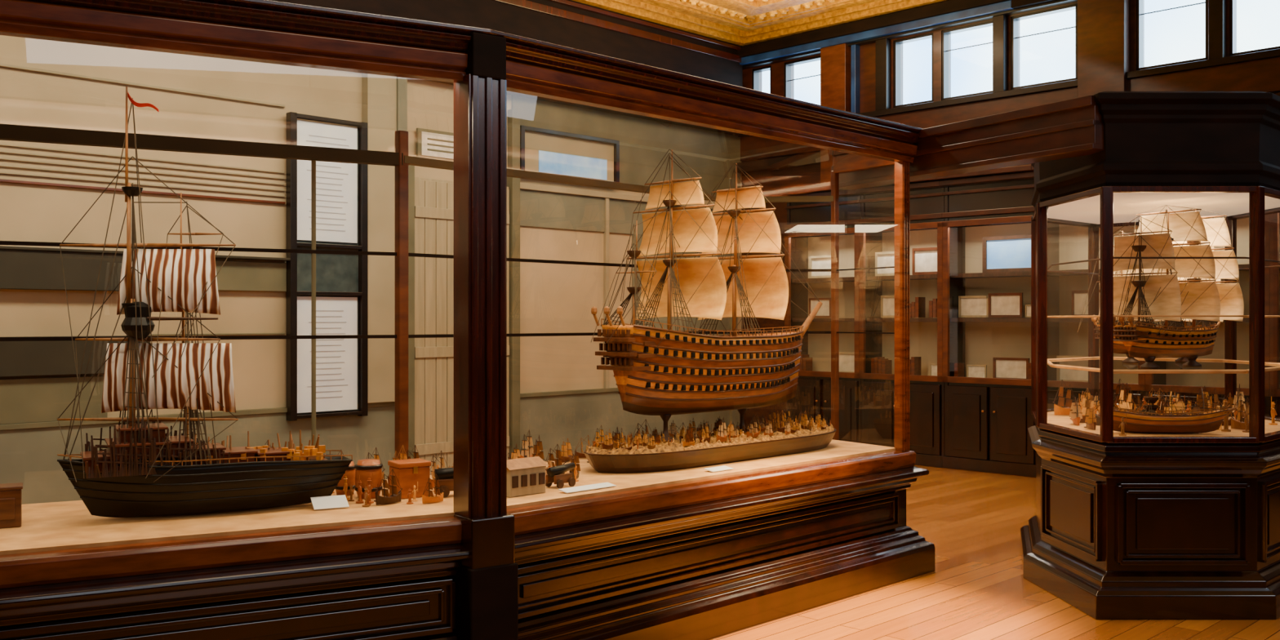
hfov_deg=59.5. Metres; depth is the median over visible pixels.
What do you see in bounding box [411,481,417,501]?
figurine
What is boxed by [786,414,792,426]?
ship
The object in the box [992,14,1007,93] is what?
trim
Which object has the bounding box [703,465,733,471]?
label card
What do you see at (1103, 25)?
trim
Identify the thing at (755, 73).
window
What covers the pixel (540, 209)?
trim
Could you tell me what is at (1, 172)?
trim
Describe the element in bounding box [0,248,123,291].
trim
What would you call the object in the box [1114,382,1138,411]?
ship
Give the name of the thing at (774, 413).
ship
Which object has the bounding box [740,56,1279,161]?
trim
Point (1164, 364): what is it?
glass shelf
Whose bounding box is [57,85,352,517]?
model ship
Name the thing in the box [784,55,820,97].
window
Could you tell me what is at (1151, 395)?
ship
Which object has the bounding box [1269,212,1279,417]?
upper cabinet
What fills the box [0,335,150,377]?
trim
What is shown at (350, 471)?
wooden barrel
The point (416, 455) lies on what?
ship
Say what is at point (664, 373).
model ship
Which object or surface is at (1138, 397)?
ship
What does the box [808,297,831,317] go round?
framed photograph
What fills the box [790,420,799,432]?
ship
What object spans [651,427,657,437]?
ship
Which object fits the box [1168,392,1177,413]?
ship
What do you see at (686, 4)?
trim
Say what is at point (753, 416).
ship
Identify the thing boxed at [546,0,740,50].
trim
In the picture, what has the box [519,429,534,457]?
ship
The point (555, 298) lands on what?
wall
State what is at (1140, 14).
window
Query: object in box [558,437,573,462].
ship
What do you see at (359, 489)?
figurine
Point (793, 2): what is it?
trim
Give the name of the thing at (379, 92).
trim
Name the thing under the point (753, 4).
trim
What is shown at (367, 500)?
figurine
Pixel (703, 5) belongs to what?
trim
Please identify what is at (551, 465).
ship
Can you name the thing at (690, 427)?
ship
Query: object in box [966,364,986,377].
framed photograph
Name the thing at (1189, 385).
upper cabinet
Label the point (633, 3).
trim
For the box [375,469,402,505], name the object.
ship
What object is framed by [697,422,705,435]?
ship
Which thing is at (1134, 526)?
display case
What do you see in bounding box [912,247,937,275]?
framed photograph
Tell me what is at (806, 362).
book
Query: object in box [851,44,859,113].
trim
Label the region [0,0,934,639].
display case
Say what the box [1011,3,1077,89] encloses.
window
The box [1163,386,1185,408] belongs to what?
ship
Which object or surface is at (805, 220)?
display cabinet
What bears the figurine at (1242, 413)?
on the display case at (1134, 526)
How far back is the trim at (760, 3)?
11.96 m
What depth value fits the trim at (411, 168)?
10.25 m
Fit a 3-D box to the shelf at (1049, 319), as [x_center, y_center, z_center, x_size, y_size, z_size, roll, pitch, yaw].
[4.297,0.000,10.462,0.920,0.040,0.300,0,0,45]
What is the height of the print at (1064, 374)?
0.228 m
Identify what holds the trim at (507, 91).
attached to the wall
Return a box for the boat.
[583,422,836,473]
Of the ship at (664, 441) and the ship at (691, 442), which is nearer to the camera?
the ship at (691, 442)
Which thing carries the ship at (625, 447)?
on the boat
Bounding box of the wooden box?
[387,457,431,498]
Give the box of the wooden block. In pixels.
[0,482,22,528]
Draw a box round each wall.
[0,35,741,417]
[741,0,1279,426]
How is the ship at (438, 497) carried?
on the display case at (693, 553)
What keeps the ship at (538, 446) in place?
on the display case at (693, 553)
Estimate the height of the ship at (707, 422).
0.091 m
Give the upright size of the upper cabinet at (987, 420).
2.965 m
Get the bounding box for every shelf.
[792,276,854,283]
[792,318,854,321]
[866,274,937,280]
[866,318,937,321]
[950,271,1031,278]
[950,317,1031,322]
[1047,268,1100,275]
[1047,317,1137,322]
[1049,358,1279,369]
[1153,317,1248,322]
[1238,264,1248,271]
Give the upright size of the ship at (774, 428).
0.083 m
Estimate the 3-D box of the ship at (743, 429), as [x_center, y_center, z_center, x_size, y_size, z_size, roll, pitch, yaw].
[0.592,0.613,6.321,0.060,0.079,0.026,0,0,-25]
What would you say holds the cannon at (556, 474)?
on the display case at (693, 553)
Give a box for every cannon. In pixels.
[434,467,453,497]
[545,462,575,488]
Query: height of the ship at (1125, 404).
0.149 m
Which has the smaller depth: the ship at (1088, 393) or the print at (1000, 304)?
the ship at (1088, 393)
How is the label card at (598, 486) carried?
on the display case at (693, 553)
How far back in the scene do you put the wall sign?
10.50 m
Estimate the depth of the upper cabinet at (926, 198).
11.88 m
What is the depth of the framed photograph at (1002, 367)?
11.04 m
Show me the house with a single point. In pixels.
(525, 476)
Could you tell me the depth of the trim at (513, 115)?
11.16 m
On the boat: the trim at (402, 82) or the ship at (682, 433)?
the ship at (682, 433)
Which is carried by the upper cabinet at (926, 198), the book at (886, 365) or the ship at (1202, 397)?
the book at (886, 365)
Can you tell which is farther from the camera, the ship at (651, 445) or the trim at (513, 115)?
the trim at (513, 115)
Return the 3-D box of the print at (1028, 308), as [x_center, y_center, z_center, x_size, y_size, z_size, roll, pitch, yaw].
[3.824,-0.088,10.880,0.144,0.113,0.005,0,0,44]
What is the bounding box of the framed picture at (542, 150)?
[520,124,619,182]
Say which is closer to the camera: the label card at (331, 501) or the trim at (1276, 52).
the label card at (331, 501)
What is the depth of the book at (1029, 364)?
10.81 m
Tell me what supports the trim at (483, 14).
attached to the wall at (555, 298)
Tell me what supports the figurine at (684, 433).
on the boat
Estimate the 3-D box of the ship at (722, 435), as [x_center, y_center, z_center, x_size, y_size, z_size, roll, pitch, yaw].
[0.441,0.586,5.994,0.040,0.130,0.093,0,0,40]
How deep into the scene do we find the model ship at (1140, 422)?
5.95 m
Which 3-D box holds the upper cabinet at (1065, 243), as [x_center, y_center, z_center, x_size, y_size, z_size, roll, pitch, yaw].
[4.233,0.018,10.399,1.000,2.965,0.540,0,0,45]
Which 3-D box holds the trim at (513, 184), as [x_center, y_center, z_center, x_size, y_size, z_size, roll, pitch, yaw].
[-1.270,0.000,11.166,0.120,3.000,0.100,0,0,45]
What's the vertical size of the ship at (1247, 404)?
0.152 m
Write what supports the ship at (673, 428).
on the boat
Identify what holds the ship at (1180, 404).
on the display case at (1134, 526)
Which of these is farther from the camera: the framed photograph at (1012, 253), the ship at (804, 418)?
the framed photograph at (1012, 253)
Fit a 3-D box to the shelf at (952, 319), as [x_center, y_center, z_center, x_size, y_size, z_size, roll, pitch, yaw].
[3.588,0.000,11.168,0.920,0.040,0.300,0,0,45]
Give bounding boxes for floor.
[711,465,1279,639]
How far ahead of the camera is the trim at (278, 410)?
9.12 m
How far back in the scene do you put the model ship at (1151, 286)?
6.14 m
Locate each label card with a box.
[310,494,349,510]
[558,482,616,493]
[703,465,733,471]
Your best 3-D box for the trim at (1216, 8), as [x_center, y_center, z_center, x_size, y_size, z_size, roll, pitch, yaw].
[5.097,-2.688,9.891,0.120,0.775,0.080,0,0,45]
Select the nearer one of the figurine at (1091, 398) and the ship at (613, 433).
the ship at (613, 433)
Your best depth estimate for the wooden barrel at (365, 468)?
4.79 m
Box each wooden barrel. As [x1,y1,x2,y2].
[334,461,355,495]
[354,458,382,498]
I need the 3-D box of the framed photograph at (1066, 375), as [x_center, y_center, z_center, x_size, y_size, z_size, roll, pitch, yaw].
[4.127,0.468,10.575,0.385,0.253,0.026,0,0,45]
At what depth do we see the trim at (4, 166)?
8.63 m
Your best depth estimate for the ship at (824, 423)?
6.67 m
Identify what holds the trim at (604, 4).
attached to the wall at (555, 298)
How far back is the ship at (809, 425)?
6.54 m
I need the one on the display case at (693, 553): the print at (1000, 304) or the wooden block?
the wooden block
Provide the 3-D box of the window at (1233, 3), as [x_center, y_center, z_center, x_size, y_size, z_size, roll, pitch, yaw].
[5.457,-2.690,9.673,0.643,0.740,0.100,0,0,45]
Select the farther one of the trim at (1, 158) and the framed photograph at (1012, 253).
the framed photograph at (1012, 253)
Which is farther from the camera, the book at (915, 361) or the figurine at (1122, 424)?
the book at (915, 361)
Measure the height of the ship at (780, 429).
0.129 m
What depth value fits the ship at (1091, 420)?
6.21 m
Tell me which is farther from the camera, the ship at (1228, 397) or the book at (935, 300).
the book at (935, 300)
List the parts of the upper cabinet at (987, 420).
cabinet door, cornice, glazed door, panel, cabinet door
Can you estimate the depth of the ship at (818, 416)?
6.89 m
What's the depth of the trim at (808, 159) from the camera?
13.22 m
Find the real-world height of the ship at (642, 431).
0.085 m
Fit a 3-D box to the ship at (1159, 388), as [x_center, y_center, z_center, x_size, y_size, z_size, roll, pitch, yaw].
[3.365,0.522,7.216,0.130,0.168,0.056,0,0,37]
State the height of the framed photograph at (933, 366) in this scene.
0.140 m
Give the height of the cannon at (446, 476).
0.127 m
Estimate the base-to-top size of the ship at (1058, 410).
0.226 m
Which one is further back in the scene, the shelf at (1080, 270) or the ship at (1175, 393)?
the shelf at (1080, 270)
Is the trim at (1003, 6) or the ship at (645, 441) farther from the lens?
the trim at (1003, 6)
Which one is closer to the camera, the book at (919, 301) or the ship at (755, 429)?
the ship at (755, 429)
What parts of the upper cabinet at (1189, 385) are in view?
cabinet door, panel, cabinet door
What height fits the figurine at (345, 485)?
0.122 m
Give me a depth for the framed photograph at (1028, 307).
10.91 m
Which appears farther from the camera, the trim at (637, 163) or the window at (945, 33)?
the trim at (637, 163)
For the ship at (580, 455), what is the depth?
6.20 m
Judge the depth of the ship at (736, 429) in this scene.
6.19 m
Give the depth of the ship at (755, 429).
6.23 m
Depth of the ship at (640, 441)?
5.71 m
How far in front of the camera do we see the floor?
5.94 m
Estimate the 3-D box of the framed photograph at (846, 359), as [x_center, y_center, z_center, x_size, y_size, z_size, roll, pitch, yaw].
[2.285,0.473,12.410,0.028,0.241,0.375,0,0,-44]
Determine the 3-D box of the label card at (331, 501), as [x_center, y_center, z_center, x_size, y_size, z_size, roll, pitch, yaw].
[-1.260,0.741,4.550,0.140,0.042,0.072,0,0,-28]
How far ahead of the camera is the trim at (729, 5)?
12.20 m
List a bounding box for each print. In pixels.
[538,150,607,180]
[883,297,894,315]
[931,364,937,375]
[960,297,986,315]
[991,295,1019,315]
[1026,306,1031,315]
[1059,368,1088,380]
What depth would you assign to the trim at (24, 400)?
8.14 m
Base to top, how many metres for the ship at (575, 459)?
0.138 m
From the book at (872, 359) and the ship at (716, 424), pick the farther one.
the book at (872, 359)
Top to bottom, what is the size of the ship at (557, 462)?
0.150 m
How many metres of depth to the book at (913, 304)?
11.71 m
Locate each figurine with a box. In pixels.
[342,471,349,499]
[347,484,354,501]
[355,475,364,503]
[362,487,369,506]
[364,489,370,505]
[367,472,373,503]
[373,484,377,502]
[406,484,413,503]
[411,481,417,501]
[573,462,578,481]
[635,435,638,448]
[682,427,686,439]
[1086,390,1093,408]
[1093,400,1098,413]
[1118,413,1126,435]
[1139,398,1149,412]
[1221,399,1231,431]
[1222,393,1230,409]
[1235,404,1244,421]
[1242,412,1248,432]
[1268,396,1277,425]
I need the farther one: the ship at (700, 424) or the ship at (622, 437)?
the ship at (700, 424)
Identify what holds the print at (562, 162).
attached to the framed picture at (542, 150)
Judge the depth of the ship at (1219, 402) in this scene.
6.42 m
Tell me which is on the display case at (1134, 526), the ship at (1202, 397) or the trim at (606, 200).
the ship at (1202, 397)
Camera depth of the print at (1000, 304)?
11.08 m
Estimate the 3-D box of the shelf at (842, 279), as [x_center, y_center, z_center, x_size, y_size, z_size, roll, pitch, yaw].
[2.171,-0.450,12.580,0.920,0.040,0.300,0,0,45]
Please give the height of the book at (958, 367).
0.155 m
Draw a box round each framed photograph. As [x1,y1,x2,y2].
[808,255,831,278]
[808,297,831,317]
[839,351,854,372]
[875,251,894,275]
[880,295,894,317]
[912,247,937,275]
[929,363,937,375]
[958,295,988,317]
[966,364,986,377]
[982,234,1031,272]
[988,292,1022,317]
[992,357,1029,379]
[1025,304,1031,317]
[1056,355,1088,382]
[1071,289,1100,315]
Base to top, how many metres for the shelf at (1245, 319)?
0.040 m
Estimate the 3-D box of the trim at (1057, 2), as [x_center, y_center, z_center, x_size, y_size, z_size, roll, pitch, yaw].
[5.288,-3.087,9.686,11.500,0.025,0.106,0,0,45]
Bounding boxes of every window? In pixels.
[751,65,771,93]
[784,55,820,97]
[893,32,933,107]
[942,20,992,100]
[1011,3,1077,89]
[1136,0,1208,70]
[1229,0,1279,56]
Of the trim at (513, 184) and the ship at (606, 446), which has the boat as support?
the ship at (606, 446)
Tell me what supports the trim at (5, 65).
attached to the wall at (555, 298)
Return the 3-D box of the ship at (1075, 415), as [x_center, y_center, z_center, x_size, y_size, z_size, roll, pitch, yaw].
[2.532,0.526,6.505,0.065,0.158,0.153,0,0,10]
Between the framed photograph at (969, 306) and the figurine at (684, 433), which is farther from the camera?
the framed photograph at (969, 306)
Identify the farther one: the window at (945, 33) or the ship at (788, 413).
the window at (945, 33)
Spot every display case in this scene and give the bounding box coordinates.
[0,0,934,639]
[1020,91,1279,619]
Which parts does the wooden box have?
box lid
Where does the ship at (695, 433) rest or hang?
on the boat
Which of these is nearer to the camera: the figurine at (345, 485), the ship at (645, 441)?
the figurine at (345, 485)
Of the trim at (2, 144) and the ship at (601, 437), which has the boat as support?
the ship at (601, 437)
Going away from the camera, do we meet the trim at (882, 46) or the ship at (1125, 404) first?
the ship at (1125, 404)
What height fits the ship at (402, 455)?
0.191 m
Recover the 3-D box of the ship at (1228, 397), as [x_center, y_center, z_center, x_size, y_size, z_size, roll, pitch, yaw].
[3.685,0.529,7.018,0.148,0.154,0.064,0,0,-22]
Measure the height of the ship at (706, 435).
0.104 m
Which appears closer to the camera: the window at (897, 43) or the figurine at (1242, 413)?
the figurine at (1242, 413)
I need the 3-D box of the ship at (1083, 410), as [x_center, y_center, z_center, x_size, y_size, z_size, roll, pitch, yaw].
[2.642,0.515,6.607,0.155,0.181,0.066,0,0,-1]
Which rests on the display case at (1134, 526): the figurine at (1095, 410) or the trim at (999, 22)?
the figurine at (1095, 410)
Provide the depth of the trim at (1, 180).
8.65 m
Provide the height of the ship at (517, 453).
0.138 m
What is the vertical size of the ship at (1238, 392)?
0.220 m
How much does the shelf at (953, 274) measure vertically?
0.040 m
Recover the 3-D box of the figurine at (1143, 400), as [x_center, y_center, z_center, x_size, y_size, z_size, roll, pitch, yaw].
[2.950,0.513,6.545,0.053,0.189,0.049,0,0,7]
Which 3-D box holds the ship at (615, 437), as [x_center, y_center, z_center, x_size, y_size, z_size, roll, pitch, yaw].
[-0.123,0.616,5.864,0.024,0.073,0.057,0,0,22]
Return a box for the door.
[414,177,509,475]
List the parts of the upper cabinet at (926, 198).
cabinet door, cornice, glazed door, panel, cabinet door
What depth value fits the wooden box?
4.81 m
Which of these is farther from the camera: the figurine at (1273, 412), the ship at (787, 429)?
the figurine at (1273, 412)
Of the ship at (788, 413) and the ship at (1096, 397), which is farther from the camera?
the ship at (1096, 397)
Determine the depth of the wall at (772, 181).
13.00 m
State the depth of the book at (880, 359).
12.01 m
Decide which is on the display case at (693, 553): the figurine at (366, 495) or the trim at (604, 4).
the figurine at (366, 495)
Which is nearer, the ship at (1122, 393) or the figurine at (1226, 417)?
the figurine at (1226, 417)
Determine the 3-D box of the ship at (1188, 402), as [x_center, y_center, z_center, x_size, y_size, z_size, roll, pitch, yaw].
[3.429,0.542,7.029,0.119,0.128,0.051,0,0,-3]
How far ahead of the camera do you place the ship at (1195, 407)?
6.23 m
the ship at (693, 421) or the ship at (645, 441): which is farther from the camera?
the ship at (693, 421)
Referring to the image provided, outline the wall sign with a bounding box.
[416,128,453,161]
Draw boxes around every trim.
[0,62,284,107]
[0,143,284,173]
[0,150,284,179]
[0,157,284,185]
[0,164,284,191]
[0,171,284,197]
[0,178,284,204]
[0,245,290,261]
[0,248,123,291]
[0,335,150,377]
[0,375,107,424]
[0,387,618,430]
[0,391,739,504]
[149,333,284,336]
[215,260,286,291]
[268,0,742,135]
[361,72,396,403]
[396,76,407,131]
[408,155,414,458]
[492,0,741,62]
[506,90,744,135]
[506,168,519,459]
[507,108,519,169]
[511,95,740,160]
[520,182,739,210]
[520,189,728,235]
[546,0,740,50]
[572,0,747,46]
[604,197,608,388]
[608,0,746,38]
[619,142,740,195]
[631,234,737,335]
[662,0,751,25]
[680,0,835,22]
[699,0,764,16]
[726,0,758,8]
[737,0,1008,57]
[737,48,1279,137]
[737,93,1279,173]
[739,0,1013,65]
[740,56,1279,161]
[742,0,1077,69]
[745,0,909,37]
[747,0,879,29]
[749,0,853,25]
[754,0,815,13]
[756,0,791,8]
[820,43,851,186]
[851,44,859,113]
[875,38,890,111]
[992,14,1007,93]
[1011,0,1056,8]
[1077,0,1129,97]
[1208,0,1226,59]
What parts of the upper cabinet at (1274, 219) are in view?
cabinet door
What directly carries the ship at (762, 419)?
on the boat
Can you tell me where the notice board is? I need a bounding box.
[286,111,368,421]
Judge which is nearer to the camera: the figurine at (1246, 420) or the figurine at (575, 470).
the figurine at (575, 470)
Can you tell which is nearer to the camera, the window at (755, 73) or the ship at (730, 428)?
the ship at (730, 428)
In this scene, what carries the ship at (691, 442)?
on the boat
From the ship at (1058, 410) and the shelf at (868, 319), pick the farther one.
the shelf at (868, 319)
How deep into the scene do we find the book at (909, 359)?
11.74 m
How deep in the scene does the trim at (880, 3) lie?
12.58 m
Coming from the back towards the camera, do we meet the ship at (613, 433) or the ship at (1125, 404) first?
the ship at (1125, 404)
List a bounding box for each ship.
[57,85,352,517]
[366,447,385,483]
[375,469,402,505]
[387,444,407,488]
[406,444,420,458]
[422,473,444,503]
[430,450,448,487]
[511,443,520,458]
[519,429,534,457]
[532,435,544,459]
[542,455,554,479]
[545,444,565,474]
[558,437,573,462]
[568,449,580,478]
[574,435,592,457]
[591,149,822,441]
[592,425,604,447]
[602,430,613,449]
[610,426,621,442]
[613,427,626,448]
[613,431,618,443]
[621,437,632,449]
[632,418,652,437]
[632,431,642,447]
[634,427,648,439]
[642,431,648,446]
[647,432,655,448]
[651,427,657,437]
[654,433,660,444]
[658,431,666,443]
[668,419,677,437]
[679,425,685,438]
[682,429,695,446]
[684,422,693,442]
[688,417,697,432]
[692,426,697,438]
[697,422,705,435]
[699,422,711,443]
[701,422,711,435]
[713,417,719,435]
[716,417,727,441]
[726,420,734,437]
[733,426,739,437]
[741,422,749,435]
[746,418,759,437]
[751,412,761,427]
[755,414,766,431]
[764,409,777,426]
[764,422,773,436]
[770,420,777,432]
[771,413,781,427]
[773,410,786,432]
[780,407,793,426]
[784,421,790,435]
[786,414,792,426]
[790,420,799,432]
[797,410,803,424]
[798,410,807,429]
[806,421,811,431]
[814,412,821,424]
[821,419,826,429]
[1053,379,1076,414]
[1069,396,1082,425]
[1077,226,1223,363]
[1078,387,1090,407]
[1079,391,1100,422]
[1084,396,1090,416]
[1084,404,1097,430]
[1093,391,1099,410]
[1093,392,1119,425]
[1097,204,1244,368]
[1097,391,1235,433]
[1114,378,1134,407]
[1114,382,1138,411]
[1118,396,1129,411]
[1131,391,1142,409]
[1148,387,1164,402]
[1154,392,1164,410]
[1154,395,1178,413]
[1155,392,1170,413]
[1157,387,1169,400]
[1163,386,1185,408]
[1163,397,1177,413]
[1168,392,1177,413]
[1172,395,1185,413]
[1181,396,1193,412]
[1191,401,1200,412]
[1194,385,1208,403]
[1196,386,1209,411]
[1206,388,1221,410]
[1217,400,1231,425]
[1221,392,1234,417]
[1229,393,1248,430]
[1231,383,1245,419]
[1235,397,1248,422]
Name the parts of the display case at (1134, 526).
case post, glazing rail, glazing rail, case post, glazing rail, glazing rail, glazing rail, glazing rail, panel, case post, case post, cornice, glazing rail, lamp panel, panel, glazing rail, glazing rail, case post, glazing rail, case post, glazing rail, panel, glazing rail, glazing rail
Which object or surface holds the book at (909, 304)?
on the upper cabinet at (926, 198)
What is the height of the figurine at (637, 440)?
0.067 m
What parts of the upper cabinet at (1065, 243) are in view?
cabinet door, glazed door, panel, cabinet door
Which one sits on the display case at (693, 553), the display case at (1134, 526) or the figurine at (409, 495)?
the figurine at (409, 495)
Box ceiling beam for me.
[829,95,1104,190]
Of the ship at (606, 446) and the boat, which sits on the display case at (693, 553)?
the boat
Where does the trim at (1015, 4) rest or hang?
attached to the wall at (772, 181)
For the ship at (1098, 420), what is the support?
on the display case at (1134, 526)
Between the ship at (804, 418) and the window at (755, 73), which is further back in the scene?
the window at (755, 73)
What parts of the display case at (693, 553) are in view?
rail, panel, case post, case post, rail, rail, cornice, case post, rail, panel, case post, rail, case post, case post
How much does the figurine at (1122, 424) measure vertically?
0.119 m
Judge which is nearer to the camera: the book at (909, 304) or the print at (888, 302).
the book at (909, 304)
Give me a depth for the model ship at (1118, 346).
6.85 m
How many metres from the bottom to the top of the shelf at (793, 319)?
0.040 m
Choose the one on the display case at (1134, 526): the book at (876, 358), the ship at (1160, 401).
the ship at (1160, 401)
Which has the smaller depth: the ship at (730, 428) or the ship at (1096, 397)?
the ship at (730, 428)
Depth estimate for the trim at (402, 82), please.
10.18 m
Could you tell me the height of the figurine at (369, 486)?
0.130 m
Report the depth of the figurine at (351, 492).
4.73 m
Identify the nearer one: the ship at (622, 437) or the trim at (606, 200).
the ship at (622, 437)
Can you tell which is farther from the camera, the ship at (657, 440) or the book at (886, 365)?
the book at (886, 365)
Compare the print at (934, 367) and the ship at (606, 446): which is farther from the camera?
the print at (934, 367)
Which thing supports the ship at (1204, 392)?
on the display case at (1134, 526)
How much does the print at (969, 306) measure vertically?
0.198 m
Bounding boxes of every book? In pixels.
[799,354,808,370]
[802,357,812,370]
[871,358,874,373]
[874,356,884,373]
[878,358,888,373]
[881,360,892,373]
[909,303,911,317]
[909,359,911,374]
[911,302,915,317]
[911,356,920,375]
[915,297,924,317]
[928,300,933,317]
[933,298,937,317]
[954,362,964,377]
[1028,362,1031,379]
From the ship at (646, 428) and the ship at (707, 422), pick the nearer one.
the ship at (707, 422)
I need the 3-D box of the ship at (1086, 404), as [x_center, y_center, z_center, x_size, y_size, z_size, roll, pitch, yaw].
[2.795,0.543,7.020,0.048,0.126,0.111,0,0,44]
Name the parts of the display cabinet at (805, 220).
cabinet door, cornice, glazed door, panel, cabinet door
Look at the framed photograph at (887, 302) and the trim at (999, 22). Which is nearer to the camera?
the trim at (999, 22)
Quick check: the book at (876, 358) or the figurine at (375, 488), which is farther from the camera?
the book at (876, 358)
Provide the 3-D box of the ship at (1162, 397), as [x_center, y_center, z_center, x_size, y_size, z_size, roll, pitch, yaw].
[3.022,0.521,6.443,0.159,0.169,0.068,0,0,23]
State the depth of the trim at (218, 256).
8.33 m
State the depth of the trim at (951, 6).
12.27 m
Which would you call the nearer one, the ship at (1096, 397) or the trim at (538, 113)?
the ship at (1096, 397)
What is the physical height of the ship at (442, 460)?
0.165 m
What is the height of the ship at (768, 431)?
0.092 m
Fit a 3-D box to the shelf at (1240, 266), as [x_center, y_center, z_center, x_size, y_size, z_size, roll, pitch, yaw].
[5.005,-0.450,9.756,0.920,0.040,0.300,0,0,45]
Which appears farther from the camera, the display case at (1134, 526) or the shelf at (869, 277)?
the shelf at (869, 277)
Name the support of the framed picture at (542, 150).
attached to the wall at (555, 298)
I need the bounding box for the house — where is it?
[506,456,548,497]
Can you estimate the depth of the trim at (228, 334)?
9.11 m
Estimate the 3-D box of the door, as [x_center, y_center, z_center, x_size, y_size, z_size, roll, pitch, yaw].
[-1.686,0.080,10.706,0.110,2.800,1.120,0,0,45]
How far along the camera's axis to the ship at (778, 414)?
6.77 m
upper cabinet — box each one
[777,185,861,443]
[855,177,944,467]
[936,164,1035,477]
[1031,164,1146,408]
[1145,214,1271,417]
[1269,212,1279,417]
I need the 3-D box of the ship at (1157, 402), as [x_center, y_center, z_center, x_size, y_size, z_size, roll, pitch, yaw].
[3.181,0.526,6.868,0.051,0.159,0.120,0,0,-15]
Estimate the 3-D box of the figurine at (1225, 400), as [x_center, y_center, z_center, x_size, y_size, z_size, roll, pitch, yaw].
[3.442,0.520,6.580,0.049,0.177,0.045,0,0,4]
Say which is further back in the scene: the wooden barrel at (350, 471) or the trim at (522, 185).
the trim at (522, 185)
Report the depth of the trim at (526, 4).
12.11 m
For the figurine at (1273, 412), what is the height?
0.165 m
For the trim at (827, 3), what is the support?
attached to the ceiling
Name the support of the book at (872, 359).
on the upper cabinet at (926, 198)
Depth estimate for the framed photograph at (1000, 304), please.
11.08 m
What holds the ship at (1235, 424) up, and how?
on the display case at (1134, 526)
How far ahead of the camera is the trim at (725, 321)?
12.95 m
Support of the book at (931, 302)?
on the upper cabinet at (926, 198)
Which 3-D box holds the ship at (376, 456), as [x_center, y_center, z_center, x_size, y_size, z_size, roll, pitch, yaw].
[-1.236,0.676,5.192,0.058,0.171,0.136,0,0,38]
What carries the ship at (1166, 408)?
on the display case at (1134, 526)
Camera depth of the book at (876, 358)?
12.03 m
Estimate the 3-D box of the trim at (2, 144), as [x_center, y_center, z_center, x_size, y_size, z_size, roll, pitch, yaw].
[-5.113,-1.247,7.380,0.025,0.014,5.950,0,0,45]
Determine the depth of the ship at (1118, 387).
7.39 m
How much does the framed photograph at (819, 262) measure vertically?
0.250 m
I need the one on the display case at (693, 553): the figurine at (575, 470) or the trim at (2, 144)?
the figurine at (575, 470)
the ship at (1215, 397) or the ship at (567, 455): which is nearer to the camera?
the ship at (567, 455)
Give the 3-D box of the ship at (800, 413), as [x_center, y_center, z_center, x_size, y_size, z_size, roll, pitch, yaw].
[0.987,0.603,6.874,0.038,0.097,0.090,0,0,18]
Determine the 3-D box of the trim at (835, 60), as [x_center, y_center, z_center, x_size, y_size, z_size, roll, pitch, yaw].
[2.228,-2.300,12.707,0.340,1.600,0.140,0,0,45]
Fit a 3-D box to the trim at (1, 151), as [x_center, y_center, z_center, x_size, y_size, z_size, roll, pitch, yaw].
[-5.113,-1.197,7.380,0.025,0.014,5.950,0,0,45]

